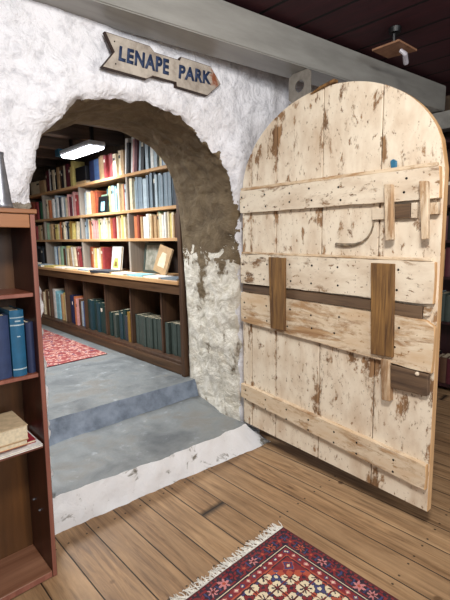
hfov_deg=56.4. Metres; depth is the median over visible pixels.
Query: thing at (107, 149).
wall
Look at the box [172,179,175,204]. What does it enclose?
book
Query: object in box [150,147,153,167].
book
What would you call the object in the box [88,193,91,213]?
book
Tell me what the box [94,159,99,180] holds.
book
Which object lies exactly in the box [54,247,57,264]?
book
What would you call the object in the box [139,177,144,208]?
book
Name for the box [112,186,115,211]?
book
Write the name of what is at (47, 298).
book
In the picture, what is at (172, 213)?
book
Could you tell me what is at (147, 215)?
book
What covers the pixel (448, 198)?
book
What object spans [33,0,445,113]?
steel beam
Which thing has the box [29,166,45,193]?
wall
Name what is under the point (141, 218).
book
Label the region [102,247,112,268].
book
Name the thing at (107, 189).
book
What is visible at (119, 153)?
book
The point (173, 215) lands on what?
book
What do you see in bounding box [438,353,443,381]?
book
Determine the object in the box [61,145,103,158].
diffuser
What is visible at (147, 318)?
book
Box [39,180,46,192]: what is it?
book
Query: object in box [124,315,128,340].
book
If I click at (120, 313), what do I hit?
book
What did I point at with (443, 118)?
steel beam
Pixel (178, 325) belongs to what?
book
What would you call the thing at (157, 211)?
book
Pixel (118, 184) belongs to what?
book
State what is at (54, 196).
book
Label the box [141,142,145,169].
book
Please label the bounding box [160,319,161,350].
book
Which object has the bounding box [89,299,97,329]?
book
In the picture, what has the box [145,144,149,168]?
book
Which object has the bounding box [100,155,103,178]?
book
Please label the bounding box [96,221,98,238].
book
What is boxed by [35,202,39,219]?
book
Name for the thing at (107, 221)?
book
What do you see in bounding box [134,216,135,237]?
book
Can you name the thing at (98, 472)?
step
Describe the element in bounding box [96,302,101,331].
book
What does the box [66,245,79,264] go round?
book
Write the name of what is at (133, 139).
book
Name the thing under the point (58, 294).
book
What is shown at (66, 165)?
book
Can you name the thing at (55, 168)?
book
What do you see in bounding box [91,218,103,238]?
book
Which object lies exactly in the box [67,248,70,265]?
book
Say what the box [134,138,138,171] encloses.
book
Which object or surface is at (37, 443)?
book
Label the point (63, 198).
book
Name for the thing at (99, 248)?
book
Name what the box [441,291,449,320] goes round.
book
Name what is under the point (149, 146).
book
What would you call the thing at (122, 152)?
book
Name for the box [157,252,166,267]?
picture
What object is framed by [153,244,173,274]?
book
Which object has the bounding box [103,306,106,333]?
book
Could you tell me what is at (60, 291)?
book
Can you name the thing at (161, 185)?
book
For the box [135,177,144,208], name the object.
book
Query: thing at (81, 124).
ceiling
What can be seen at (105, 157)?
book
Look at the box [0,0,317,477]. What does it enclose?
wall
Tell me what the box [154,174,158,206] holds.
book
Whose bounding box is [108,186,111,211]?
book
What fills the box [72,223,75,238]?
book
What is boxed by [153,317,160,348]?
book
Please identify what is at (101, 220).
book
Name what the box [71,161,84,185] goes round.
book
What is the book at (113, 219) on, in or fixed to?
on the bookcase at (167, 298)
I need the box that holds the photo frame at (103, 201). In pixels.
[98,196,107,212]
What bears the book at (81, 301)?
on the bookcase at (167, 298)
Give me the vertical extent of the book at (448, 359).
0.246 m
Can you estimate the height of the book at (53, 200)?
0.264 m
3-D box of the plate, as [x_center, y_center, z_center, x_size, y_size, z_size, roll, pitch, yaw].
[0.493,-1.298,2.780,0.006,0.400,0.184,-8,11,-40]
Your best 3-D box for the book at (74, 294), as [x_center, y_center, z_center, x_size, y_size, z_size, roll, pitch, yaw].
[-1.934,0.107,5.482,0.151,0.359,0.046,-9,12,-43]
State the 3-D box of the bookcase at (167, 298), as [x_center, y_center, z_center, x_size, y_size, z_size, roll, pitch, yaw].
[-1.626,-0.503,5.139,0.515,1.900,4.175,-9,12,-43]
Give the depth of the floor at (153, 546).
2.17 m
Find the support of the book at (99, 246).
on the bookcase at (167, 298)
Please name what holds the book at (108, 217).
on the bookcase at (167, 298)
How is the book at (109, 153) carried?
on the bookcase at (167, 298)
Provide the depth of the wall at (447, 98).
4.07 m
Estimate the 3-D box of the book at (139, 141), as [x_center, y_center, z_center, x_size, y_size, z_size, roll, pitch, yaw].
[-0.792,-1.466,4.267,0.169,0.326,0.091,-9,12,-43]
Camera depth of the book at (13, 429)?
1.72 m
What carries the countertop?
on the bookcase at (167, 298)
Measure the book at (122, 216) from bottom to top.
0.252 m
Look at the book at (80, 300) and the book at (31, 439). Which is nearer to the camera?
the book at (31, 439)
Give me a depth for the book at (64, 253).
5.82 m
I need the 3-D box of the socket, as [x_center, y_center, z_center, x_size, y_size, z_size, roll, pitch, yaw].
[1.090,-1.728,2.695,0.080,0.029,0.080,-9,12,-43]
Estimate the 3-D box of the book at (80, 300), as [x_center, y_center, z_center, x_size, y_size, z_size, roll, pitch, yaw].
[-1.752,0.147,5.288,0.157,0.331,0.046,-9,12,-43]
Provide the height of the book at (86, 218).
0.254 m
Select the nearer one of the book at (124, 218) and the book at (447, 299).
the book at (447, 299)
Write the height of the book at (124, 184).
0.277 m
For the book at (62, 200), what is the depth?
5.64 m
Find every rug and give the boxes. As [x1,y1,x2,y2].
[42,329,106,367]
[170,520,397,599]
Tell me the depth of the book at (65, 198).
5.57 m
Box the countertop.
[38,263,178,284]
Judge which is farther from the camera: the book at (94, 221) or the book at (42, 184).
the book at (42, 184)
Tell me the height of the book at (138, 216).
0.238 m
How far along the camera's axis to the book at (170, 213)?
3.99 m
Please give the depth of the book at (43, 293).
6.06 m
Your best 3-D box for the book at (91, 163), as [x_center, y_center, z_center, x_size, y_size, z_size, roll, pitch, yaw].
[-1.526,-1.534,5.041,0.162,0.252,0.122,-9,12,-43]
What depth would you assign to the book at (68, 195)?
5.48 m
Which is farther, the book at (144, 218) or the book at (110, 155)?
the book at (110, 155)
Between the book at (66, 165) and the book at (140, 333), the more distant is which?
the book at (66, 165)
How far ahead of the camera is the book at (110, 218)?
4.80 m
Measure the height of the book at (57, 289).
0.397 m
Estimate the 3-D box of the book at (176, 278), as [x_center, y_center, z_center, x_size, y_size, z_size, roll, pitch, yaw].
[-0.433,-0.191,3.704,0.220,0.014,0.170,7,12,42]
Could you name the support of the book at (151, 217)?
on the bookcase at (167, 298)
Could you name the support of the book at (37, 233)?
on the bookcase at (167, 298)
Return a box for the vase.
[0,152,13,207]
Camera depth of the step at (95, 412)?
3.14 m
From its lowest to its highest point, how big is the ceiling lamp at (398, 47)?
0.178 m
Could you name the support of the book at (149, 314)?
on the bookcase at (167, 298)
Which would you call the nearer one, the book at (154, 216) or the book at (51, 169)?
the book at (154, 216)
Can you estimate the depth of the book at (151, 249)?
4.40 m
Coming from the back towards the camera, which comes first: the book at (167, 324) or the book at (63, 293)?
the book at (63, 293)
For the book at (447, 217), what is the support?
on the bookcase at (444, 346)
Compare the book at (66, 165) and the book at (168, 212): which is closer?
the book at (168, 212)
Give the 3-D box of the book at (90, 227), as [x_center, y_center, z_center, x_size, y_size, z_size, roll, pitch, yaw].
[-1.601,-0.870,5.215,0.159,0.221,0.045,-9,12,-43]
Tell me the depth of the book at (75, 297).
5.27 m
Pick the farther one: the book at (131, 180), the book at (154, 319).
the book at (131, 180)
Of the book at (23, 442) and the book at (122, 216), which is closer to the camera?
the book at (23, 442)
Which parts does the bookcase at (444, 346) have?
shelf, shelf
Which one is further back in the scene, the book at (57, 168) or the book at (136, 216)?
the book at (57, 168)
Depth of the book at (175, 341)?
3.83 m
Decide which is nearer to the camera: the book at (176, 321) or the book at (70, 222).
the book at (176, 321)
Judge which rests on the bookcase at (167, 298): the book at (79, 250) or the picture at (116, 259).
the book at (79, 250)
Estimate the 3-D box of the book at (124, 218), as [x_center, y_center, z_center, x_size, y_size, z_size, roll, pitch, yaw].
[-1.026,-0.795,4.622,0.190,0.232,0.034,-9,12,-43]
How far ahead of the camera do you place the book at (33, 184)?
6.31 m
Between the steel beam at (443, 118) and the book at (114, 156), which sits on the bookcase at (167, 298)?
the book at (114, 156)
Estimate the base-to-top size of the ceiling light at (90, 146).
0.339 m
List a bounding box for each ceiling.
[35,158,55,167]
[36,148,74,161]
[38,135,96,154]
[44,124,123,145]
[81,124,117,130]
[224,0,449,95]
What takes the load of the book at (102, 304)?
on the bookcase at (167, 298)
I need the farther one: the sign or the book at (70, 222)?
the book at (70, 222)
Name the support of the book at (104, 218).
on the bookcase at (167, 298)
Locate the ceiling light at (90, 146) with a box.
[59,126,104,158]
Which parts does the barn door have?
moulding, moulding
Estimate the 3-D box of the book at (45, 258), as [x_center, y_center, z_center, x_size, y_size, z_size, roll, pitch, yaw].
[-2.627,-0.672,6.357,0.192,0.240,0.094,-9,12,-43]
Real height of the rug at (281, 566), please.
0.012 m
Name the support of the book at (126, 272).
on the bookcase at (167, 298)
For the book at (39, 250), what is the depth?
6.46 m
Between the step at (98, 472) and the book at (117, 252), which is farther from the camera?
the book at (117, 252)
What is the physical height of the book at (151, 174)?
0.331 m
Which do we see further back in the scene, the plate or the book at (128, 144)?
the book at (128, 144)
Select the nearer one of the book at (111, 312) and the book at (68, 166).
the book at (111, 312)
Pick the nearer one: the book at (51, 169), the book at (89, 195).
the book at (89, 195)
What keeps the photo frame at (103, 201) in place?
on the bookcase at (167, 298)
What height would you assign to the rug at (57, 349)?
0.009 m
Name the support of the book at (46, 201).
on the bookcase at (167, 298)
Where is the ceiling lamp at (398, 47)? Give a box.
[372,25,416,64]
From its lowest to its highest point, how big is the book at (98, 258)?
0.246 m
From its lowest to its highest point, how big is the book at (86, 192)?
0.262 m
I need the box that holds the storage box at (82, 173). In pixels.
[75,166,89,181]
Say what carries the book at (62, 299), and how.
on the bookcase at (167, 298)
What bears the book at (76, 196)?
on the bookcase at (167, 298)
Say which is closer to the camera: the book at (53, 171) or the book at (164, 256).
the book at (164, 256)
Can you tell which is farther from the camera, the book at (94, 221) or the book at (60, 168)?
the book at (60, 168)
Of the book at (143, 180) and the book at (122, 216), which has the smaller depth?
the book at (143, 180)
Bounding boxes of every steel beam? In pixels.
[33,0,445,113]
[432,110,449,132]
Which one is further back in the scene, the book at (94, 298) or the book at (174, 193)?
the book at (94, 298)
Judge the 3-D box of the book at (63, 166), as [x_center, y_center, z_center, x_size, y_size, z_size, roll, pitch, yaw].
[-2.051,-1.629,5.600,0.186,0.290,0.066,-9,12,-43]
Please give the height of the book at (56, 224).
0.207 m
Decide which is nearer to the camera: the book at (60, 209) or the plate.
the plate
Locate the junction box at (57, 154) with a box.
[55,149,62,156]
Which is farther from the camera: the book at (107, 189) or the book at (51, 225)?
the book at (51, 225)
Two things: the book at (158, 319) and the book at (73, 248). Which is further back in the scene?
the book at (73, 248)
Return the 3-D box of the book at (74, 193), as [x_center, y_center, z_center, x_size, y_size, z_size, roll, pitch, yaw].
[-1.871,-1.230,5.422,0.146,0.288,0.042,-9,12,-43]
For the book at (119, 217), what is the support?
on the bookcase at (167, 298)
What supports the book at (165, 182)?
on the bookcase at (167, 298)
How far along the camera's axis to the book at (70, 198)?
5.47 m
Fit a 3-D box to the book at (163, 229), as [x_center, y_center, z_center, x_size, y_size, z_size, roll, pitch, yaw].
[-0.542,-0.716,4.093,0.165,0.218,0.028,-9,12,-43]
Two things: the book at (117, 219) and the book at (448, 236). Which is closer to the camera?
the book at (448, 236)
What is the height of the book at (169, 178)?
0.311 m
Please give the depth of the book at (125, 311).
4.46 m
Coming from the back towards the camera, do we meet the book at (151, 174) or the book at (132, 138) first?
the book at (132, 138)
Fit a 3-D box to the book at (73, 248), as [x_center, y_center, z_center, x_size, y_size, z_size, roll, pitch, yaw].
[-1.934,-0.578,5.588,0.157,0.262,0.093,-9,12,-43]
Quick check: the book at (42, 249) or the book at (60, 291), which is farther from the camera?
the book at (42, 249)
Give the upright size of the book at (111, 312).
0.266 m
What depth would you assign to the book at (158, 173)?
4.04 m
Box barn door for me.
[240,79,448,511]
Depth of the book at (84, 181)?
5.11 m
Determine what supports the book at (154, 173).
on the bookcase at (167, 298)
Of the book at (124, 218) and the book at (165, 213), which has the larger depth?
the book at (124, 218)
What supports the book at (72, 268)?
on the bookcase at (167, 298)
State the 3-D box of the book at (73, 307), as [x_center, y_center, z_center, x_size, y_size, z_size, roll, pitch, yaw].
[-1.885,0.121,5.398,0.150,0.353,0.037,-9,12,-43]
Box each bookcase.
[0,208,56,599]
[29,165,189,376]
[437,137,449,387]
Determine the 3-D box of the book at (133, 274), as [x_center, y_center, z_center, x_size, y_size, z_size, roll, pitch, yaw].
[-0.813,-0.246,4.098,0.240,0.016,0.170,6,11,40]
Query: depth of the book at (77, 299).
5.25 m
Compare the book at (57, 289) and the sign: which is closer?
the sign
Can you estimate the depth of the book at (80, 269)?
4.85 m
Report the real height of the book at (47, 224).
0.232 m
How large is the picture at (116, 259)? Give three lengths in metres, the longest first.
0.120 x 0.110 x 0.002 m
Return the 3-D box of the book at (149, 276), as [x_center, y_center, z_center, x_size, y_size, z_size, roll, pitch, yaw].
[-0.620,-0.217,3.898,0.170,0.012,0.240,-9,12,-43]
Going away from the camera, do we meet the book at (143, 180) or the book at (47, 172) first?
the book at (143, 180)
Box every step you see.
[47,374,198,446]
[49,396,270,534]
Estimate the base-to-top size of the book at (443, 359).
0.248 m
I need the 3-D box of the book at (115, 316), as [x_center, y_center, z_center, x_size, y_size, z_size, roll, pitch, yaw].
[-1.140,0.275,4.640,0.176,0.253,0.057,-9,12,-43]
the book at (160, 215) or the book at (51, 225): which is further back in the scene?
the book at (51, 225)
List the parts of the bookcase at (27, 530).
rail, shelf, panel, shelf, shelf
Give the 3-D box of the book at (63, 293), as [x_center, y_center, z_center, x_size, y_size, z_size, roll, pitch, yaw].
[-2.058,0.081,5.622,0.178,0.371,0.065,-9,12,-43]
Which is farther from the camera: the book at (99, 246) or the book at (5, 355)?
the book at (99, 246)
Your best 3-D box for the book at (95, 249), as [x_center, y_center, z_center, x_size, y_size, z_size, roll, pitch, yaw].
[-1.526,-0.516,5.175,0.157,0.250,0.031,-9,12,-43]
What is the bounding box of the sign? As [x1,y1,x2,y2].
[100,31,219,96]
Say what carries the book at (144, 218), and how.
on the bookcase at (167, 298)
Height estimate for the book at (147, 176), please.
0.321 m
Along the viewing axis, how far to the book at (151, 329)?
4.10 m
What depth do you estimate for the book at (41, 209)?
6.18 m
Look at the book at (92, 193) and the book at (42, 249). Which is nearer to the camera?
the book at (92, 193)
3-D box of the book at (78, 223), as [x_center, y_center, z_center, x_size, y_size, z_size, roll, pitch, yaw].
[-1.846,-0.903,5.447,0.154,0.224,0.058,-9,12,-43]
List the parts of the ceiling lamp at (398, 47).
stem, bulb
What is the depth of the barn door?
2.27 m
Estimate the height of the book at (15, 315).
0.272 m
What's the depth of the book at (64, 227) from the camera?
5.68 m
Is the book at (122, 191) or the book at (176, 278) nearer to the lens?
the book at (176, 278)
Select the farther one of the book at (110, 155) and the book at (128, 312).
the book at (110, 155)
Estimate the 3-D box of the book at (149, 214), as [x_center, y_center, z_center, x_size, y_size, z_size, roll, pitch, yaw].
[-0.693,-0.749,4.260,0.156,0.238,0.036,-9,12,-43]
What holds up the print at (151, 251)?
attached to the book at (151, 249)
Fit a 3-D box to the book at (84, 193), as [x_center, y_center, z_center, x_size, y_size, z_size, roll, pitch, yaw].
[-1.672,-1.201,5.264,0.171,0.271,0.045,-9,12,-43]
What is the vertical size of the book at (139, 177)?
0.315 m
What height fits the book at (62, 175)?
0.242 m
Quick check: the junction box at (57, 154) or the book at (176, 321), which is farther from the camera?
the junction box at (57, 154)
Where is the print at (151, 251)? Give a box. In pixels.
[145,245,159,269]
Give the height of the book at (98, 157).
0.262 m
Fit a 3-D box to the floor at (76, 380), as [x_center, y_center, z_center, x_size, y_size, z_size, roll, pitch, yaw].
[-2.743,0.699,4.361,3.620,0.197,4.100,-9,12,-43]
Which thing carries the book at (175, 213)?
on the bookcase at (167, 298)
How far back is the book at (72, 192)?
5.40 m
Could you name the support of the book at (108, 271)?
on the bookcase at (167, 298)
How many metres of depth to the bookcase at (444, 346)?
4.13 m
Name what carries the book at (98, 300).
on the bookcase at (167, 298)
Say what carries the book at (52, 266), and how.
on the bookcase at (167, 298)
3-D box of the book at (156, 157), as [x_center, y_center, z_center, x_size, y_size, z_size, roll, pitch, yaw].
[-0.603,-1.438,4.061,0.189,0.328,0.051,-9,12,-43]
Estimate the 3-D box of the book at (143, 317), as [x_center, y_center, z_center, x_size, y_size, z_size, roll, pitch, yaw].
[-0.742,0.305,4.228,0.177,0.304,0.050,-9,12,-43]
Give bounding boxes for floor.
[11,385,449,599]
[42,324,177,407]
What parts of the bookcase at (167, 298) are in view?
panel, shelf, shelf, shelf, counter rail, panel, panel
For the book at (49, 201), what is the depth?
5.95 m
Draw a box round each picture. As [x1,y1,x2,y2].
[113,258,117,267]
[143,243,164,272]
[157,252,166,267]
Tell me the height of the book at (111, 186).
0.285 m
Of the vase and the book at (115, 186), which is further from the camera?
the book at (115, 186)
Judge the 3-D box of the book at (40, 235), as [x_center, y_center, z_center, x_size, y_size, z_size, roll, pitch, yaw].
[-2.735,-1.027,6.402,0.184,0.212,0.063,-9,12,-43]
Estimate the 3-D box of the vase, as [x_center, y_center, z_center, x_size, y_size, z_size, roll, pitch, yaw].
[-0.926,-0.482,1.702,0.111,0.226,0.092,-2,9,-9]
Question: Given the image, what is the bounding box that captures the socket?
[388,25,401,35]
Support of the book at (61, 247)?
on the bookcase at (167, 298)
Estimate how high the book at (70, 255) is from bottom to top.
0.233 m
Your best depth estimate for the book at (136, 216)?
4.38 m
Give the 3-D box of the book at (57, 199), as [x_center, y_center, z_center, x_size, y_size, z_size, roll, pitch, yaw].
[-2.233,-1.272,5.808,0.175,0.268,0.034,-9,12,-43]
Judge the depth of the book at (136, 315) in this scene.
4.29 m
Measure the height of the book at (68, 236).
0.222 m
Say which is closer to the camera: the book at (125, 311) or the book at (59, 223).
the book at (125, 311)
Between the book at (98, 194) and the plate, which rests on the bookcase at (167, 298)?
the book at (98, 194)
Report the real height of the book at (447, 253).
0.264 m
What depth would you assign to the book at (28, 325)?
1.75 m
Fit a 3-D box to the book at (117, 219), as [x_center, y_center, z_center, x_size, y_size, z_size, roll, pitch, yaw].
[-1.137,-0.801,4.726,0.166,0.215,0.033,-9,12,-43]
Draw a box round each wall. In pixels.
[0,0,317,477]
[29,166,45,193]
[45,133,130,177]
[442,95,449,137]
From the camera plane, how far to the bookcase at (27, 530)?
1.86 m
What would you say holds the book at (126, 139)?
on the bookcase at (167, 298)
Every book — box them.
[0,305,26,376]
[0,312,11,379]
[0,411,28,446]
[0,430,42,459]
[0,439,27,452]
[1,432,35,452]
[23,318,35,372]
[31,182,36,194]
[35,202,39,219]
[35,226,38,239]
[36,181,39,193]
[38,226,41,239]
[38,249,41,261]
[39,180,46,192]
[40,203,42,218]
[41,248,44,263]
[42,292,46,313]
[44,248,46,262]
[44,265,65,267]
[46,171,49,190]
[46,201,48,218]
[46,223,49,239]
[46,290,49,314]
[48,200,52,217]
[50,168,54,190]
[50,224,54,239]
[52,170,55,189]
[52,199,55,217]
[52,288,64,317]
[54,168,57,188]
[54,196,66,217]
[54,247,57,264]
[55,290,64,317]
[56,167,60,188]
[56,198,59,217]
[56,224,58,238]
[57,293,61,318]
[59,167,62,187]
[59,198,61,216]
[59,223,61,238]
[60,170,63,187]
[60,246,65,264]
[60,294,64,319]
[61,197,65,216]
[63,166,65,187]
[63,198,65,216]
[63,222,65,238]
[63,249,65,264]
[63,293,65,320]
[65,164,70,186]
[65,198,67,216]
[65,267,84,269]
[66,222,69,238]
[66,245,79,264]
[67,194,71,215]
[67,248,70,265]
[68,166,70,186]
[68,249,72,265]
[69,197,72,215]
[69,221,79,238]
[70,294,81,322]
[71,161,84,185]
[72,192,77,215]
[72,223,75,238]
[72,247,77,266]
[72,295,81,323]
[74,193,77,215]
[74,295,83,324]
[75,195,79,215]
[76,180,89,184]
[76,298,83,324]
[77,222,79,238]
[78,249,82,266]
[78,268,99,270]
[79,299,83,325]
[81,301,83,325]
[84,193,86,214]
[86,192,89,213]
[86,218,90,238]
[87,298,103,328]
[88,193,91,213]
[89,160,94,181]
[89,221,91,238]
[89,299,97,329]
[90,191,95,213]
[90,246,103,267]
[90,269,124,273]
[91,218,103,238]
[93,220,97,238]
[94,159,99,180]
[94,248,97,267]
[94,299,104,329]
[95,191,106,212]
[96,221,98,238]
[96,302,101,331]
[97,248,99,267]
[98,157,100,179]
[99,248,101,268]
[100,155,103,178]
[100,219,103,238]
[100,302,104,332]
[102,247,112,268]
[103,155,108,178]
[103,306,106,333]
[104,218,106,238]
[106,220,109,238]
[107,189,109,211]
[108,153,113,176]
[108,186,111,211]
[108,217,113,238]
[109,154,113,176]
[109,310,118,335]
[110,218,112,238]
[111,186,113,211]
[111,246,123,269]
[111,271,134,274]
[112,154,118,175]
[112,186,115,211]
[112,218,116,238]
[113,313,119,337]
[114,186,117,210]
[117,183,123,210]
[117,219,118,238]
[118,151,121,174]
[118,216,120,238]
[119,312,123,338]
[120,150,124,174]
[121,184,124,210]
[121,215,126,238]
[123,217,127,238]
[123,308,129,339]
[124,184,126,209]
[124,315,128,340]
[125,138,130,173]
[126,142,130,173]
[127,273,155,276]
[127,311,131,341]
[129,178,134,209]
[131,137,133,172]
[132,139,133,171]
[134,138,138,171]
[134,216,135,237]
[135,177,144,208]
[135,216,137,237]
[135,312,152,343]
[137,177,140,208]
[137,215,145,237]
[139,141,140,170]
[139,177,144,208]
[139,313,152,344]
[140,217,143,237]
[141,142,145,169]
[141,314,157,345]
[142,178,146,207]
[142,314,156,346]
[143,217,146,237]
[143,275,170,278]
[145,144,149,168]
[146,175,149,207]
[146,214,149,237]
[146,314,160,347]
[149,146,150,167]
[149,173,153,207]
[149,214,156,237]
[149,316,160,348]
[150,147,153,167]
[150,216,153,237]
[153,150,158,166]
[153,172,157,206]
[153,215,157,237]
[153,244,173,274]
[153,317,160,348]
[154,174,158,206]
[157,211,158,237]
[157,318,160,349]
[158,173,162,206]
[159,175,163,206]
[159,214,163,237]
[160,276,178,280]
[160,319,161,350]
[162,215,164,237]
[163,172,167,205]
[164,212,167,237]
[165,320,179,353]
[167,172,172,205]
[167,211,175,237]
[170,213,171,237]
[171,212,175,237]
[171,321,179,353]
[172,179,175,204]
[173,215,174,237]
[173,322,179,355]
[175,213,176,237]
[177,324,180,356]
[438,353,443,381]
[439,353,449,382]
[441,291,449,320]
[444,247,449,276]
[444,295,449,321]
[445,216,448,239]
[446,357,449,383]
[447,177,449,204]
[447,212,449,239]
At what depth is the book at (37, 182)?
6.19 m
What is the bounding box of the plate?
[289,68,310,104]

